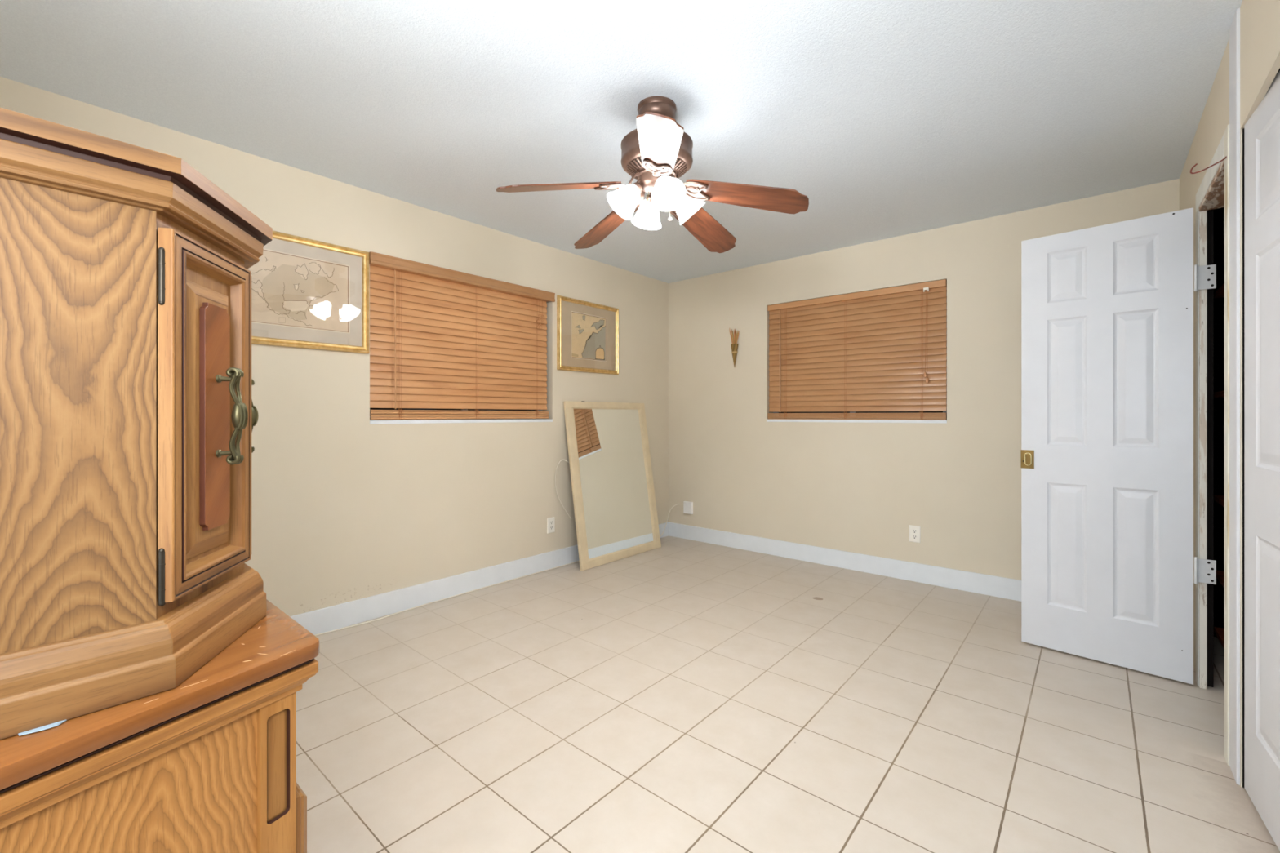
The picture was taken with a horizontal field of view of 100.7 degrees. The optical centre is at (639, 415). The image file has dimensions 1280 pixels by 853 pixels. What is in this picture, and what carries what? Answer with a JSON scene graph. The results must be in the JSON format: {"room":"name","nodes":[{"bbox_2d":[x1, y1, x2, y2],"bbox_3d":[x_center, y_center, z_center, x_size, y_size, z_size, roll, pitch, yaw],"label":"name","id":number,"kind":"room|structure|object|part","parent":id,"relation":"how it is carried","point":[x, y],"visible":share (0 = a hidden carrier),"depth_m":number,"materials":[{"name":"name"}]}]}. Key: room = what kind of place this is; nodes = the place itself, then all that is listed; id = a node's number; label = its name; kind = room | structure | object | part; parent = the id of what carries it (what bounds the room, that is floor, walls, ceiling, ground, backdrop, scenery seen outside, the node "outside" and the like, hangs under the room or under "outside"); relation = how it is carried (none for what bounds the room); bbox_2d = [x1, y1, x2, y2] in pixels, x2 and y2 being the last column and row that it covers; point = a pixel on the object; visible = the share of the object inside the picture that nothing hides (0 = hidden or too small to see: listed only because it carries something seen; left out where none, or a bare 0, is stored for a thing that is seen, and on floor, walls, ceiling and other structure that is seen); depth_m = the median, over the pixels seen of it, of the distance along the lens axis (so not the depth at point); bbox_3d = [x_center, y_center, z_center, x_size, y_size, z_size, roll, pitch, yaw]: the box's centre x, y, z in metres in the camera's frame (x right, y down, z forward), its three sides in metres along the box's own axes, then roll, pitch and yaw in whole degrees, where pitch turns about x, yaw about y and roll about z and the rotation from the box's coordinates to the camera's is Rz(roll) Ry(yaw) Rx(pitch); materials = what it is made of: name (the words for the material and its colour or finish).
{"room":"bedroom","nodes":[
{"label":"bedroom","id":0,"kind":"room"},
{"bbox_2d":[0,76,668,616],"bbox_3d":[-1.313,-0.059,3.403,0.160,2.440,4.690,0,0,41],"label":"wall","id":1,"kind":"structure","parent":0,"point":[345,507],"depth_m":3.08,"materials":[{"name":"beige paint"}]},
{"bbox_2d":[247,231,368,353],"bbox_3d":[-1.834,-0.637,2.655,0.023,0.573,0.917,0,0,41],"label":"framed map","id":2,"kind":"object","parent":1,"relation":"attached to","point":[307,293],"visible":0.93,"depth_m":2.78,"materials":[{"name":"beige paper"}]},
{"bbox_2d":[247,250,347,331],"bbox_3d":[-1.838,-0.640,2.660,0.001,0.358,0.698,0,0,41],"label":"print","id":3,"kind":"object","parent":2,"relation":"attached to","point":[290,290],"depth_m":2.74,"materials":[{"name":"beige paper"}]},
{"bbox_2d":[369,408,552,423],"bbox_3d":[-1.158,-0.432,3.574,0.153,0.963,1.339,0,0,41],"label":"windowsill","id":4,"kind":"structure","parent":1,"relation":"in","point":[455,420],"depth_m":3.49,"materials":[{"name":"white paint"}]},
{"bbox_3d":[-1.202,-0.432,3.611,0.006,0.873,1.249,0,0,41],"label":"pane","id":5,"kind":"part","parent":4,"relation":"part of","materials":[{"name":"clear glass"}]},
{"bbox_3d":[-1.145,0.038,3.562,0.118,0.021,1.339,0,0,41],"label":"sill","id":6,"kind":"part","parent":4,"relation":"part of","materials":[{"name":"white paint"}]},
{"bbox_2d":[368,251,555,419],"bbox_3d":[-1.114,-0.453,3.537,0.081,0.953,1.351,0,0,41],"label":"window blind","id":7,"kind":"object","parent":1,"relation":"attached to","point":[441,338],"visible":0.93,"depth_m":3.44,"materials":[{"name":"brown wood"}]},
{"bbox_3d":[-1.421,-0.418,3.157,0.005,0.882,0.002,0,0,41],"label":"ladder cord","id":8,"kind":"part","parent":7,"relation":"part of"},
{"bbox_3d":[-1.133,-0.886,3.534,0.053,0.045,1.299,0,0,41],"label":"head rail","id":9,"kind":"part","parent":7,"relation":"part of","materials":[{"name":"brown wood"}]},
{"bbox_3d":[-1.133,0.017,3.536,0.054,0.015,1.300,0,0,41],"label":"rail","id":10,"kind":"part","parent":7,"relation":"part of","materials":[{"name":"brown wood"}]},
{"bbox_3d":[-1.093,-0.418,3.539,0.005,0.882,0.002,0,0,41],"label":"ladder cord","id":11,"kind":"part","parent":7,"relation":"part of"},
{"bbox_3d":[-0.759,-0.418,3.928,0.005,0.882,0.002,0,0,41],"label":"ladder cord","id":12,"kind":"part","parent":7,"relation":"part of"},
{"bbox_2d":[289,522,668,635],"bbox_3d":[-0.948,1.096,3.696,0.013,0.130,3.770,0,0,41],"label":"baseboard","id":13,"kind":"structure","parent":1,"relation":"attached to","point":[359,611],"depth_m":3.26,"materials":[{"name":"white paint"}]},
{"bbox_2d":[546,516,555,533],"bbox_3d":[-0.673,0.832,4.018,0.009,0.116,0.071,0,0,41],"label":"wall outlet","id":14,"kind":"object","parent":1,"relation":"attached to","point":[550,521],"visible":1,"depth_m":4.01,"materials":[{"name":"beige plastic"}]},
{"bbox_2d":[556,295,618,374],"bbox_3d":[-0.408,-0.636,4.315,0.023,0.570,0.677,0,0,41],"label":"framed map","id":15,"kind":"object","parent":1,"relation":"attached to","point":[588,336],"visible":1,"depth_m":4.29,"materials":[{"name":"beige paper"}]},
{"bbox_2d":[571,312,605,360],"bbox_3d":[-0.414,-0.637,4.317,0.001,0.352,0.388,0,0,41],"label":"print","id":16,"kind":"object","parent":15,"relation":"attached to","point":[588,329],"depth_m":4.31,"materials":[{"name":"beige paper"}]},
{"bbox_2d":[0,0,1242,283],"bbox_3d":[0.482,-1.329,1.860,4.894,0.100,5.010,0,0,41],"label":"ceiling","id":17,"kind":"structure","parent":0,"point":[892,118],"depth_m":2.08,"materials":[{"name":"white paint"}]},
{"bbox_2d":[496,95,808,253],"bbox_3d":[0.072,-1.034,2.249,1.198,0.490,1.191,0,0,41],"label":"ceiling fan","id":18,"kind":"object","parent":17,"relation":"hanging from","point":[657,153],"visible":1,"depth_m":2.12,"materials":[{"name":"brown metal"}]},
{"bbox_3d":[-0.314,-0.899,2.082,0.485,0.098,0.146,-1,0,-17],"label":"blade","id":19,"kind":"part","parent":18,"relation":"part of","materials":[{"name":"brown wood"}]},
{"bbox_3d":[-0.163,-0.901,2.530,0.146,0.098,0.485,0,-1,-35],"label":"blade","id":20,"kind":"part","parent":18,"relation":"part of","materials":[{"name":"brown wood"}]},
{"bbox_3d":[-0.066,-0.875,2.164,0.136,0.138,0.136,0,0,-15],"label":"lamp shade","id":21,"kind":"part","parent":18,"relation":"part of","materials":[{"name":"white glass"}]},
{"bbox_3d":[-0.005,-0.940,2.180,0.070,0.068,0.046,0,0,-15],"label":"light arm","id":22,"kind":"part","parent":18,"relation":"part of","materials":[{"name":"brown metal"}]},
{"bbox_3d":[0.033,-0.875,2.336,0.136,0.138,0.136,0,0,-15],"label":"lamp shade","id":23,"kind":"part","parent":18,"relation":"part of","materials":[{"name":"white glass"}]},
{"bbox_3d":[0.050,-0.940,2.275,0.046,0.068,0.070,0,0,-15],"label":"light arm","id":24,"kind":"part","parent":18,"relation":"part of","materials":[{"name":"brown metal"}]},
{"bbox_3d":[0.063,-0.910,1.788,0.146,0.098,0.485,0,0,1],"label":"blade","id":25,"kind":"part","parent":18,"relation":"part of","materials":[{"name":"brown wood"}]},
{"bbox_3d":[0.090,-0.940,2.125,0.046,0.068,0.070,0,0,-15],"label":"light arm","id":26,"kind":"part","parent":18,"relation":"part of","materials":[{"name":"white glass"}]},
{"bbox_3d":[0.101,-0.895,2.085,0.044,0.050,0.049,0,0,-15],"label":"bulb","id":27,"kind":"part","parent":18,"relation":"part of","materials":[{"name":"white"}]},
{"bbox_3d":[0.106,-0.875,2.064,0.136,0.138,0.136,0,0,-15],"label":"lamp shade","id":28,"kind":"part","parent":18,"relation":"part of","materials":[{"name":"white glass"}]},
{"bbox_3d":[0.205,-0.875,2.236,0.136,0.138,0.136,0,0,-15],"label":"lamp shade","id":29,"kind":"part","parent":18,"relation":"part of","materials":[{"name":"white glass"}]},
{"bbox_3d":[0.306,-0.891,2.515,0.146,0.098,0.485,0,-2,37],"label":"blade","id":30,"kind":"part","parent":18,"relation":"part of","materials":[{"name":"brown wood"}]},
{"bbox_3d":[0.415,-0.863,2.082,0.485,0.098,0.146,7,2,19],"label":"blade","id":31,"kind":"part","parent":18,"relation":"part of","materials":[{"name":"brown wood"}]},
{"bbox_2d":[296,535,1279,852],"bbox_3d":[0.482,1.211,1.860,4.894,0.100,5.010,0,0,41],"label":"floor","id":32,"kind":"structure","parent":0,"point":[681,695],"depth_m":2.00,"materials":[{"name":"beige tile"}]},
{"bbox_2d":[0,599,319,852],"bbox_3d":[-1.100,0.761,0.944,1.376,0.800,0.678,0,0,41],"label":"dresser base","id":33,"kind":"object","parent":32,"relation":"on","point":[206,763],"visible":0.73,"depth_m":0.70,"materials":[{"name":"brown wood"}]},
{"bbox_2d":[17,720,66,736],"bbox_3d":[-0.698,0.359,0.621,0.044,0.002,0.048,0,0,41],"label":"paper shim","id":34,"kind":"object","parent":33,"relation":"on","point":[52,725],"visible":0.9,"depth_m":0.61,"materials":[{"name":"white paper"}]},
{"bbox_2d":[0,107,272,739],"bbox_3d":[-1.110,0.011,0.933,1.073,0.699,0.642,0,0,41],"label":"armoire","id":35,"kind":"object","parent":33,"relation":"on","point":[128,415],"visible":1,"depth_m":0.67,"materials":[{"name":"brown wood"}]},
{"bbox_3d":[-0.781,0.001,0.550,0.004,0.560,0.416,0,0,41],"label":"panel","id":36,"kind":"part","parent":35,"relation":"part of","materials":[{"name":"brown wood"}]},
{"bbox_3d":[-1.113,0.316,0.929,1.057,0.088,0.614,0,0,41],"label":"moulding","id":37,"kind":"part","parent":35,"relation":"part of","materials":[{"name":"brown wood"}]},
{"bbox_3d":[-1.113,-0.305,0.929,1.073,0.068,0.630,0,0,41],"label":"crown moulding","id":38,"kind":"part","parent":35,"relation":"part of","materials":[{"name":"brown wood"}]},
{"bbox_3d":[-0.658,0.000,0.814,0.019,0.501,0.215,0,0,-13],"label":"door","id":39,"kind":"part","parent":35,"relation":"part of","materials":[{"name":"brown wood"}]},
{"bbox_3d":[-0.660,0.006,0.811,0.011,0.404,0.129,0,0,-13],"label":"raised panel","id":40,"kind":"part","parent":35,"relation":"part of","materials":[{"name":"brown wood"}]},
{"bbox_3d":[-0.630,0.001,0.818,0.041,0.150,0.026,0,0,-13],"label":"handle","id":41,"kind":"part","parent":35,"relation":"part of","materials":[{"name":"gold metal"}]},
{"bbox_3d":[-0.812,0.000,1.045,0.302,0.501,0.010,0,0,41],"label":"door","id":42,"kind":"part","parent":35,"relation":"part of","materials":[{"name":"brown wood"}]},
{"bbox_3d":[-0.776,0.001,1.042,0.026,0.150,0.041,0,0,41],"label":"handle","id":43,"kind":"part","parent":35,"relation":"part of","materials":[{"name":"gold metal"}]},
{"bbox_3d":[-1.110,0.414,0.933,1.367,0.040,0.649,0,0,41],"label":"moulding","id":44,"kind":"part","parent":33,"relation":"part of","materials":[{"name":"brown wood"}]},
{"bbox_3d":[-0.912,0.735,1.162,0.974,0.253,0.030,0,0,41],"label":"drawer","id":45,"kind":"part","parent":33,"relation":"part of","materials":[{"name":"brown wood"}]},
{"bbox_2d":[314,503,679,635],"bbox_3d":[-0.799,0.998,3.751,0.134,0.326,3.449,0,0,41],"label":"cable","id":46,"kind":"object","parent":32,"relation":"on","point":[677,504],"visible":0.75,"depth_m":3.35,"materials":[{"name":"white plastic"}]},
{"bbox_2d":[563,400,661,570],"bbox_3d":[-0.204,0.524,4.391,0.235,1.278,0.960,0,0,41],"label":"leaning mirror","id":47,"kind":"object","parent":32,"relation":"on","point":[616,518],"visible":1,"depth_m":4.34,"materials":[{"name":"beige glass"}]},
{"bbox_2d":[555,459,571,519],"bbox_3d":[-0.588,0.570,4.065,0.135,0.465,0.011,0,0,-26],"label":"cable","id":48,"kind":"object","parent":47,"relation":"attached to","point":[562,460],"visible":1,"depth_m":4.05,"materials":[{"name":"white plastic"}]},
{"bbox_2d":[1213,626,1224,649],"bbox_3d":[3.101,1.111,2.280,0.828,0.100,0.300,0,0,41],"label":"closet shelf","id":49,"kind":"object","parent":32,"relation":"on","point":[1220,632],"visible":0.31,"depth_m":2.58,"materials":[{"name":"brown wood"}]},
{"bbox_2d":[668,178,1222,637],"bbox_3d":[1.647,-0.059,4.057,3.798,2.440,0.160,0,0,41],"label":"wall","id":50,"kind":"structure","parent":0,"point":[853,487],"depth_m":3.87,"materials":[{"name":"beige paint"}]},
{"bbox_2d":[683,501,693,514],"bbox_3d":[0.450,0.864,4.959,0.092,0.112,0.032,0,0,41],"label":"box","id":51,"kind":"object","parent":50,"relation":"attached to","point":[687,506],"visible":1,"depth_m":4.94,"materials":[{"name":"white plastic"}]},
{"bbox_2d":[728,327,738,367],"bbox_3d":[0.822,-0.596,4.631,0.100,0.358,0.042,0,0,41],"label":"wall sconce","id":52,"kind":"object","parent":50,"relation":"attached to","point":[734,338],"visible":1,"depth_m":4.62,"materials":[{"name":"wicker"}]},
{"bbox_2d":[668,522,1021,601],"bbox_3d":[1.595,1.096,3.987,3.465,0.130,0.013,0,0,41],"label":"baseboard","id":53,"kind":"structure","parent":50,"relation":"attached to","point":[977,583],"depth_m":3.93,"materials":[{"name":"white paint"}]},
{"bbox_2d":[766,288,946,423],"bbox_3d":[1.618,-0.436,4.073,1.331,0.979,0.153,0,0,41],"label":"window","id":54,"kind":"structure","parent":50,"relation":"in","point":[767,420],"depth_m":3.99,"materials":[{"name":"white paint"}]},
{"bbox_3d":[1.606,0.043,4.060,1.331,0.021,0.118,0,0,41],"label":"sill","id":55,"kind":"part","parent":54,"relation":"part of","materials":[{"name":"white paint"}]},
{"bbox_2d":[767,279,946,420],"bbox_3d":[1.584,-0.443,4.032,1.320,0.961,0.073,0,0,41],"label":"window blind","id":56,"kind":"object","parent":54,"relation":"attached to","point":[884,349],"visible":0.95,"depth_m":3.97,"materials":[{"name":"brown wood"}]},
{"bbox_3d":[1.198,-0.418,4.339,0.002,0.910,0.005,0,0,41],"label":"ladder cord","id":57,"kind":"part","parent":56,"relation":"part of","materials":[{"name":"brown fabric"}]},
{"bbox_3d":[1.589,-0.900,4.039,1.319,0.045,0.053,0,0,41],"label":"head rail","id":58,"kind":"part","parent":56,"relation":"part of","materials":[{"name":"brown wood"}]},
{"bbox_3d":[1.590,0.030,4.040,1.320,0.015,0.054,0,0,41],"label":"rail","id":59,"kind":"part","parent":56,"relation":"part of","materials":[{"name":"brown wood"}]},
{"bbox_3d":[1.964,-0.418,3.681,0.002,0.910,0.005,0,0,41],"label":"ladder cord","id":60,"kind":"part","parent":56,"relation":"part of","materials":[{"name":"brown fabric"}]},
{"bbox_3d":[1.977,-0.590,3.665,0.010,0.578,0.002,0,0,11],"label":"lift cord","id":61,"kind":"part","parent":56,"relation":"part of","materials":[{"name":"brown fabric"}]},
{"bbox_3d":[1.655,-0.436,4.117,1.241,0.889,0.006,0,0,41],"label":"pane","id":62,"kind":"part","parent":54,"relation":"part of","materials":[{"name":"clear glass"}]},
{"bbox_2d":[909,524,920,542],"bbox_3d":[1.922,0.830,3.708,0.071,0.116,0.009,0,0,41],"label":"wall outlet","id":63,"kind":"object","parent":50,"relation":"attached to","point":[914,531],"visible":1,"depth_m":3.70,"materials":[{"name":"beige plastic"}]},
{"bbox_2d":[1179,0,1279,787],"bbox_3d":[1.776,-0.059,0.775,0.996,2.440,4.730,0,0,41],"label":"wall","id":64,"kind":"structure","parent":0,"point":[1260,20],"depth_m":2.19,"materials":[{"name":"beige paint"}]},
{"bbox_2d":[1020,207,1216,684],"bbox_3d":[2.182,0.131,2.465,0.052,2.036,0.674,0,0,-43],"label":"door","id":65,"kind":"structure","parent":64,"relation":"in","point":[1107,450],"depth_m":2.44,"materials":[{"name":"white paint"}]},
{"bbox_3d":[1.967,0.221,2.687,0.033,0.092,0.055,0,0,-44],"label":"latch plate","id":66,"kind":"part","parent":65,"relation":"part of","materials":[{"name":"gold metal"}]},
{"bbox_3d":[1.956,0.221,2.671,0.006,0.068,0.032,0,0,-44],"label":"ring pull","id":67,"kind":"part","parent":65,"relation":"part of","materials":[{"name":"gold metal"}]},
{"bbox_2d":[1190,155,1226,173],"bbox_3d":[1.935,-0.865,1.793,0.105,0.070,0.006,0,0,41],"label":"wire hook","id":68,"kind":"object","parent":64,"relation":"attached to","point":[1191,172],"visible":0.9,"depth_m":1.80,"materials":[{"name":"silver metal"}]},
{"bbox_2d":[1195,124,1229,765],"bbox_3d":[2.226,0.099,2.003,0.102,2.125,0.740,0,0,41],"label":"door frame","id":69,"kind":"structure","parent":64,"relation":"attached to","point":[1213,193],"depth_m":2.25,"materials":[{"name":"beige paint"}]},
{"bbox_2d":[1213,283,1224,297],"bbox_3d":[3.101,-0.556,2.280,0.828,0.115,0.300,0,0,41],"label":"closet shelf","id":70,"kind":"object","parent":64,"relation":"attached to","point":[1220,293],"visible":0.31,"depth_m":2.57,"materials":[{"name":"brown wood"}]},
{"bbox_2d":[1213,495,1224,506],"bbox_3d":[3.101,0.466,2.280,0.828,0.130,0.300,0,0,41],"label":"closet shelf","id":71,"kind":"object","parent":64,"relation":"attached to","point":[1219,499],"visible":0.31,"depth_m":2.57,"materials":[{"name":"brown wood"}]},
{"bbox_2d":[1213,390,1224,397],"bbox_3d":[3.101,-0.067,2.280,0.828,0.099,0.300,0,0,41],"label":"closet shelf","id":72,"kind":"object","parent":64,"relation":"attached to","point":[1221,393],"visible":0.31,"depth_m":2.55,"materials":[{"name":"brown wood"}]},
{"bbox_2d":[1216,570,1224,587],"bbox_3d":[3.101,0.839,2.280,0.828,0.125,0.300,0,0,41],"label":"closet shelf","id":73,"kind":"object","parent":64,"relation":"attached to","point":[1220,574],"visible":0.08,"depth_m":2.56,"materials":[{"name":"brown wood"}]},
{"bbox_2d":[1229,8,1239,785],"bbox_3d":[1.922,-0.059,1.703,0.024,2.440,0.116,0,0,41],"label":"trim","id":74,"kind":"structure","parent":64,"relation":"attached to","point":[1234,30],"depth_m":1.69,"materials":[{"name":"white paint"}]},
{"bbox_2d":[1242,129,1244,787],"bbox_3d":[1.936,0.133,1.599,0.156,2.056,0.018,0,0,41],"label":"trim","id":75,"kind":"structure","parent":64,"relation":"attached to","point":[1243,130],"depth_m":1.65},
{"bbox_2d":[1244,71,1279,851],"bbox_3d":[1.651,0.120,1.320,0.035,2.058,0.760,0,0,37],"label":"door","id":76,"kind":"structure","parent":64,"relation":"in","point":[1262,129],"depth_m":1.51,"materials":[{"name":"white paint"}]}
]}

